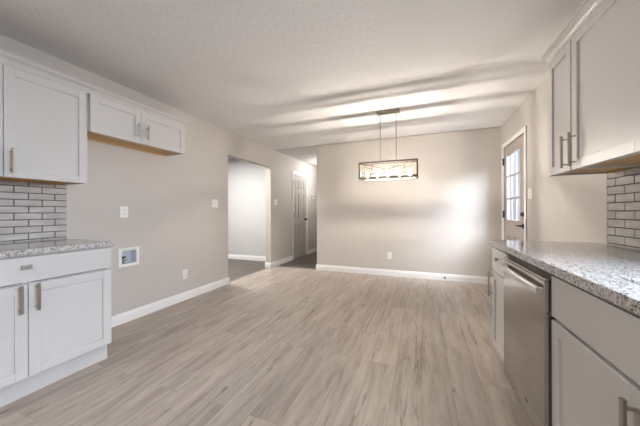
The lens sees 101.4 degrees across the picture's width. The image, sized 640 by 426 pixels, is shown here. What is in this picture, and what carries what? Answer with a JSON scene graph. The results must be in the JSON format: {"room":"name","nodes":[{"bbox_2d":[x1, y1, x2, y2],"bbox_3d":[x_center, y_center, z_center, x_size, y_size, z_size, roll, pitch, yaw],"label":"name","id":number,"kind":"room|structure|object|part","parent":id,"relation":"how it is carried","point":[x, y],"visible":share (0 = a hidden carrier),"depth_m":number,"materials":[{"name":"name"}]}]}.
{"room":"kitchen","nodes":[
{"label":"kitchen","id":0,"kind":"room"},
{"bbox_2d":[0,34,316,316],"bbox_3d":[-1.655,-0.083,3.807,0.115,2.440,11.300,0,0,21],"label":"wall","id":1,"kind":"structure","parent":0,"point":[175,226],"depth_m":3.17,"materials":[{"name":"beige paint"}]},
{"bbox_2d":[0,180,66,242],"bbox_3d":[-2.356,-0.003,1.826,0.010,0.458,0.929,0,0,21],"label":"backsplash","id":2,"kind":"structure","parent":1,"relation":"attached to","point":[29,211],"depth_m":2.05,"materials":[{"name":"grey tile"}]},
{"bbox_2d":[0,62,86,184],"bbox_3d":[-2.193,-0.610,1.760,0.366,0.758,0.925,0,0,21],"label":"upper cabinet","id":3,"kind":"object","parent":1,"relation":"attached to","point":[43,121],"visible":1,"depth_m":1.89,"materials":[{"name":"white paint"}]},
{"bbox_3d":[-2.149,-0.597,1.496,0.019,0.733,0.446,0,0,21],"label":"door","id":4,"kind":"part","parent":3,"relation":"part of","materials":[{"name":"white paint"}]},
{"bbox_3d":[-2.028,-0.339,1.727,0.037,0.165,0.015,0,0,21],"label":"handle","id":5,"kind":"part","parent":3,"relation":"part of","materials":[{"name":"silver metal"}]},
{"bbox_3d":[-2.227,-0.247,1.774,0.288,0.026,0.893,0,0,21],"label":"panel","id":6,"kind":"part","parent":3,"relation":"part of","materials":[{"name":"brown wood"}]},
{"bbox_3d":[-2.084,-0.611,1.718,0.020,0.756,0.925,0,0,21],"label":"frame","id":7,"kind":"part","parent":3,"relation":"part of","materials":[{"name":"white paint"}]},
{"bbox_2d":[0,49,190,126],"bbox_3d":[-2.017,-1.010,2.222,0.361,0.068,1.915,0,0,21],"label":"crown molding","id":8,"kind":"structure","parent":3,"relation":"attached to","point":[6,57],"depth_m":2.07,"materials":[{"name":"white paint"}]},
{"bbox_2d":[120,206,127,217],"bbox_3d":[-2.019,-0.002,2.700,0.008,0.118,0.076,0,0,21],"label":"wall outlet","id":9,"kind":"object","parent":1,"relation":"attached to","point":[123,209],"visible":1,"depth_m":2.69,"materials":[{"name":"white plastic"}]},
{"bbox_2d":[118,246,138,267],"bbox_3d":[-2.040,0.469,2.758,0.093,0.192,0.210,0,0,21],"label":"outlet box","id":10,"kind":"object","parent":1,"relation":"attached to","point":[126,256],"visible":0.98,"depth_m":2.78,"materials":[{"name":"white plastic"}]},
{"bbox_2d":[87,93,184,155],"bbox_3d":[-1.855,-0.832,2.630,0.366,0.336,0.938,0,0,21],"label":"upper cabinet","id":11,"kind":"object","parent":1,"relation":"attached to","point":[108,122],"visible":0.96,"depth_m":2.49,"materials":[{"name":"white paint"}]},
{"bbox_3d":[-1.819,-0.820,2.348,0.019,0.310,0.419,0,0,21],"label":"door","id":12,"kind":"part","parent":11,"relation":"part of","materials":[{"name":"white paint"}]},
{"bbox_3d":[-1.890,-0.681,2.644,0.288,0.026,0.906,0,0,21],"label":"panel","id":13,"kind":"part","parent":11,"relation":"part of","materials":[{"name":"brown wood"}]},
{"bbox_3d":[-1.729,-0.780,2.501,0.037,0.135,0.015,0,0,21],"label":"handle","id":14,"kind":"part","parent":11,"relation":"part of","materials":[{"name":"silver metal"}]},
{"bbox_3d":[-1.696,-0.780,2.585,0.037,0.135,0.015,0,0,21],"label":"handle","id":15,"kind":"part","parent":11,"relation":"part of","materials":[{"name":"silver metal"}]},
{"bbox_3d":[-1.652,-0.820,2.777,0.019,0.310,0.497,0,0,21],"label":"door","id":16,"kind":"part","parent":11,"relation":"part of","materials":[{"name":"white paint"}]},
{"bbox_2d":[111,277,229,327],"bbox_3d":[-1.869,1.085,3.246,0.147,0.105,2.026,0,0,21],"label":"baseboard","id":17,"kind":"structure","parent":1,"relation":"attached to","point":[119,319],"depth_m":3.09,"materials":[{"name":"white paint"}]},
{"bbox_2d":[182,269,187,278],"bbox_3d":[-1.748,0.801,3.390,0.008,0.118,0.076,0,0,21],"label":"wall outlet","id":18,"kind":"object","parent":1,"relation":"attached to","point":[184,272],"visible":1,"depth_m":3.38,"materials":[{"name":"white plastic"}]},
{"bbox_2d":[212,199,217,207],"bbox_3d":[-1.555,-0.127,3.884,0.016,0.118,0.120,0,0,21],"label":"light switch","id":19,"kind":"object","parent":1,"relation":"attached to","point":[214,202],"visible":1,"depth_m":3.88,"materials":[{"name":"white plastic"}]},
{"bbox_2d":[230,268,266,281],"bbox_3d":[-1.276,1.134,4.758,0.035,0.008,1.223,0,0,21],"label":"trim","id":20,"kind":"structure","parent":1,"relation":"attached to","point":[265,268],"depth_m":4.71,"materials":[{"name":"beige wood"}]},
{"bbox_2d":[265,256,292,267],"bbox_3d":[-0.887,1.082,5.774,0.147,0.105,0.951,0,0,21],"label":"baseboard","id":21,"kind":"object","parent":1,"relation":"attached to","point":[287,259],"visible":1,"depth_m":5.58,"materials":[{"name":"white paint"}]},
{"bbox_2d":[292,170,307,259],"bbox_3d":[-0.530,0.073,6.626,0.171,2.121,0.882,0,0,21],"label":"door","id":22,"kind":"structure","parent":1,"relation":"in","point":[299,180],"depth_m":6.61,"materials":[{"name":"grey paint"}]},
{"bbox_2d":[308,247,316,253],"bbox_3d":[0.045,1.079,7.995,0.016,0.105,2.065,0,0,21],"label":"baseboard","id":23,"kind":"structure","parent":1,"relation":"attached to","point":[313,249],"depth_m":7.32,"materials":[{"name":"white paint"}]},
{"bbox_2d":[228,159,265,256],"bbox_3d":[-2.525,-0.080,6.591,3.522,2.440,0.100,0,0,21],"label":"wall","id":24,"kind":"structure","parent":0,"point":[246,180],"depth_m":6.24,"materials":[{"name":"paint"}]},
{"bbox_2d":[228,254,265,260],"bbox_3d":[-2.542,1.088,6.537,3.522,0.105,0.016,0,0,21],"label":"baseboard","id":25,"kind":"structure","parent":24,"relation":"attached to","point":[230,256],"depth_m":6.22,"materials":[{"name":"white paint"}]},
{"bbox_2d":[0,251,531,425],"bbox_3d":[-1.344,1.186,3.796,7.738,0.100,11.300,0,0,21],"label":"floor","id":26,"kind":"structure","parent":0,"point":[275,346],"depth_m":1.97,"materials":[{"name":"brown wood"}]},
{"bbox_2d":[0,246,110,407],"bbox_3d":[-2.046,0.702,1.699,0.673,0.874,0.915,0,0,21],"label":"base cabinet","id":27,"kind":"object","parent":26,"relation":"on","point":[55,308],"visible":0.99,"depth_m":1.69,"materials":[{"name":"white paint"}]},
{"bbox_3d":[-1.858,0.720,1.381,0.019,0.562,0.447,0,0,21],"label":"door","id":28,"kind":"part","parent":27,"relation":"part of","materials":[{"name":"white paint"}]},
{"bbox_3d":[-1.765,0.520,1.546,0.037,0.165,0.015,0,0,21],"label":"handle","id":29,"kind":"part","parent":27,"relation":"part of","materials":[{"name":"silver metal"}]},
{"bbox_3d":[-1.761,0.329,1.572,0.027,0.025,0.044,0,0,21],"label":"knob","id":30,"kind":"part","parent":27,"relation":"part of","materials":[{"name":"silver metal"}]},
{"bbox_3d":[-1.738,0.520,1.615,0.037,0.165,0.015,0,0,21],"label":"handle","id":31,"kind":"part","parent":27,"relation":"part of","materials":[{"name":"silver metal"}]},
{"bbox_3d":[-1.777,0.349,1.594,0.019,0.151,0.904,0,0,21],"label":"drawer","id":32,"kind":"part","parent":27,"relation":"part of","materials":[{"name":"white paint"}]},
{"bbox_2d":[0,238,113,258],"bbox_3d":[-2.059,0.244,1.702,0.651,0.038,0.931,0,0,21],"label":"countertop","id":33,"kind":"structure","parent":27,"relation":"on","point":[24,248],"depth_m":1.77,"materials":[{"name":"stone"}]},
{"bbox_3d":[-1.694,0.720,1.804,0.019,0.562,0.454,0,0,21],"label":"door","id":34,"kind":"part","parent":27,"relation":"part of","materials":[{"name":"white paint"}]},
{"bbox_2d":[488,247,508,363],"bbox_3d":[1.539,0.689,1.741,0.668,0.874,0.374,0,0,21],"label":"base cabinet","id":35,"kind":"object","parent":26,"relation":"on","point":[498,255],"visible":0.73,"depth_m":1.89,"materials":[{"name":"white paint"}]},
{"bbox_3d":[1.297,0.546,1.991,0.037,0.182,0.015,0,0,21],"label":"handle","id":36,"kind":"part","parent":35,"relation":"part of","materials":[{"name":"silver metal"}]},
{"bbox_3d":[1.271,0.732,1.845,0.019,0.568,0.363,0,0,21],"label":"door","id":37,"kind":"part","parent":35,"relation":"part of","materials":[{"name":"white paint"}]},
{"bbox_3d":[1.270,0.353,1.845,0.019,0.165,0.363,0,0,21],"label":"drawer","id":38,"kind":"part","parent":35,"relation":"part of","materials":[{"name":"white paint"}]},
{"bbox_2d":[500,254,556,425],"bbox_3d":[1.337,0.693,1.289,0.646,0.863,0.601,0,0,21],"label":"dishwasher","id":39,"kind":"object","parent":26,"relation":"on","point":[528,317],"visible":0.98,"depth_m":1.28,"materials":[{"name":"grey metal"}]},
{"bbox_3d":[1.047,0.340,1.391,0.034,0.035,0.559,0,0,21],"label":"handle","id":40,"kind":"part","parent":39,"relation":"part of","materials":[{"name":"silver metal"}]},
{"bbox_2d":[551,276,639,425],"bbox_3d":[1.066,0.691,0.523,0.668,0.874,1.006,0,0,21],"label":"base cabinet","id":41,"kind":"object","parent":26,"relation":"on","point":[596,341],"visible":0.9,"depth_m":0.84,"materials":[{"name":"white paint"}]},
{"bbox_2d":[489,240,639,315],"bbox_3d":[1.254,0.232,0.982,0.648,0.038,2.018,0,0,21],"label":"countertop","id":42,"kind":"structure","parent":41,"relation":"on","point":[611,273],"depth_m":1.08,"materials":[{"name":"stone"}]},
{"bbox_3d":[0.816,0.641,0.620,0.019,0.774,1.006,0,0,21],"label":"frame","id":43,"kind":"part","parent":41,"relation":"part of","materials":[{"name":"white paint"}]},
{"bbox_3d":[0.781,0.567,0.662,0.037,0.184,0.015,0,0,21],"label":"handle","id":44,"kind":"part","parent":41,"relation":"part of","materials":[{"name":"silver metal"}]},
{"bbox_3d":[0.762,0.567,0.614,0.037,0.184,0.015,0,0,21],"label":"handle","id":45,"kind":"part","parent":41,"relation":"part of","materials":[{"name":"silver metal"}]},
{"bbox_2d":[0,0,584,167],"bbox_3d":[0.293,-1.357,3.102,4.266,0.106,11.400,0,0,21],"label":"ceiling","id":46,"kind":"structure","parent":0,"point":[274,74],"depth_m":2.20,"materials":[{"name":"white paint"}]},
{"bbox_2d":[359,108,417,180],"bbox_3d":[0.885,-0.873,3.399,0.725,0.876,0.252,0,0,21],"label":"chandelier","id":47,"kind":"object","parent":46,"relation":"hanging from","point":[397,110],"visible":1,"depth_m":3.38,"materials":[{"name":"grey metal"}]},
{"bbox_3d":[0.792,-0.889,3.435,0.018,0.488,0.018,0,0,21],"label":"rod","id":48,"kind":"part","parent":47,"relation":"part of","materials":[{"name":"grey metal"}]},
{"bbox_3d":[0.887,-0.443,3.399,0.693,0.012,0.012,0,0,21],"label":"socket rail","id":49,"kind":"part","parent":47,"relation":"part of","materials":[{"name":"brown"}]},
{"bbox_3d":[0.978,-0.890,3.363,0.018,0.488,0.018,0,0,21],"label":"rod","id":50,"kind":"part","parent":47,"relation":"part of","materials":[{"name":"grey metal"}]},
{"bbox_2d":[317,127,500,276],"bbox_3d":[1.454,-0.094,4.620,3.210,2.440,0.115,0,0,21],"label":"wall","id":51,"kind":"structure","parent":0,"point":[443,220],"depth_m":4.48,"materials":[{"name":"beige paint"}]},
{"bbox_2d":[387,252,391,258],"bbox_3d":[1.233,0.771,4.641,0.076,0.124,0.008,0,0,21],"label":"wall outlet","id":52,"kind":"object","parent":51,"relation":"attached to","point":[389,254],"visible":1,"depth_m":4.64,"materials":[{"name":"white plastic"}]},
{"bbox_2d":[316,264,491,283],"bbox_3d":[1.625,1.073,5.281,3.076,0.105,1.500,0,0,21],"label":"baseboard","id":53,"kind":"structure","parent":51,"relation":"attached to","point":[424,275],"depth_m":4.52,"materials":[{"name":"white paint"}]},
{"bbox_2d":[500,76,606,243],"bbox_3d":[1.506,-0.094,0.528,0.150,2.440,7.476,0,0,21],"label":"wall","id":54,"kind":"structure","parent":0,"point":[566,208],"depth_m":2.48,"materials":[{"name":"beige paint"}]},
{"bbox_2d":[502,126,526,240],"bbox_3d":[2.620,0.084,3.462,0.198,2.177,0.964,0,0,21],"label":"door","id":55,"kind":"structure","parent":54,"relation":"in","point":[512,229],"depth_m":3.57,"materials":[{"name":"beige paint"}]},
{"bbox_2d":[528,188,531,198],"bbox_3d":[2.353,-0.208,2.939,0.016,0.118,0.118,0,0,21],"label":"light switch","id":56,"kind":"object","parent":54,"relation":"attached to","point":[529,189],"visible":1,"depth_m":2.92,"materials":[{"name":"white plastic"}]},
{"bbox_2d":[548,40,639,175],"bbox_3d":[1.662,-0.646,1.632,0.354,0.796,0.304,0,0,21],"label":"upper cabinet","id":57,"kind":"object","parent":54,"relation":"attached to","point":[559,69],"visible":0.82,"depth_m":1.68,"materials":[{"name":"white paint"}]},
{"bbox_3d":[1.540,-0.633,1.679,0.019,0.771,0.291,0,0,21],"label":"door","id":58,"kind":"part","parent":57,"relation":"part of","materials":[{"name":"white paint"}]},
{"bbox_3d":[1.475,-0.362,1.585,0.037,0.193,0.015,0,0,21],"label":"handle","id":59,"kind":"part","parent":57,"relation":"part of","materials":[{"name":"silver metal"}]},
{"bbox_3d":[1.698,-0.265,1.619,0.276,0.026,0.272,0,0,21],"label":"panel","id":60,"kind":"part","parent":57,"relation":"part of","materials":[{"name":"brown wood"}]},
{"bbox_2d":[567,0,639,169],"bbox_3d":[1.506,-0.646,1.232,0.354,0.796,0.550,0,0,21],"label":"upper cabinet","id":61,"kind":"object","parent":54,"relation":"attached to","point":[605,51],"visible":1,"depth_m":1.26,"materials":[{"name":"white paint"}]},
{"bbox_2d":[539,0,603,63],"bbox_3d":[1.572,-1.059,1.397,0.348,0.068,0.906,0,0,21],"label":"crown molding","id":62,"kind":"structure","parent":61,"relation":"attached to","point":[588,7],"depth_m":1.51,"materials":[{"name":"white paint"}]},
{"bbox_3d":[1.443,-0.362,1.504,0.037,0.193,0.015,0,0,21],"label":"handle","id":63,"kind":"part","parent":61,"relation":"part of","materials":[{"name":"silver metal"}]},
{"bbox_3d":[1.404,-0.646,1.272,0.020,0.794,0.550,0,0,21],"label":"frame","id":64,"kind":"part","parent":61,"relation":"part of","materials":[{"name":"white paint"}]},
{"bbox_3d":[1.543,-0.264,1.219,0.276,0.026,0.518,0,0,21],"label":"panel","id":65,"kind":"part","parent":61,"relation":"part of","materials":[{"name":"brown wood"}]},
{"bbox_2d":[606,167,639,249],"bbox_3d":[1.725,-0.020,1.314,0.010,0.462,0.859,0,0,21],"label":"backsplash","id":66,"kind":"structure","parent":54,"relation":"attached to","point":[623,187],"depth_m":1.57,"materials":[{"name":"grey tile"}]}
]}

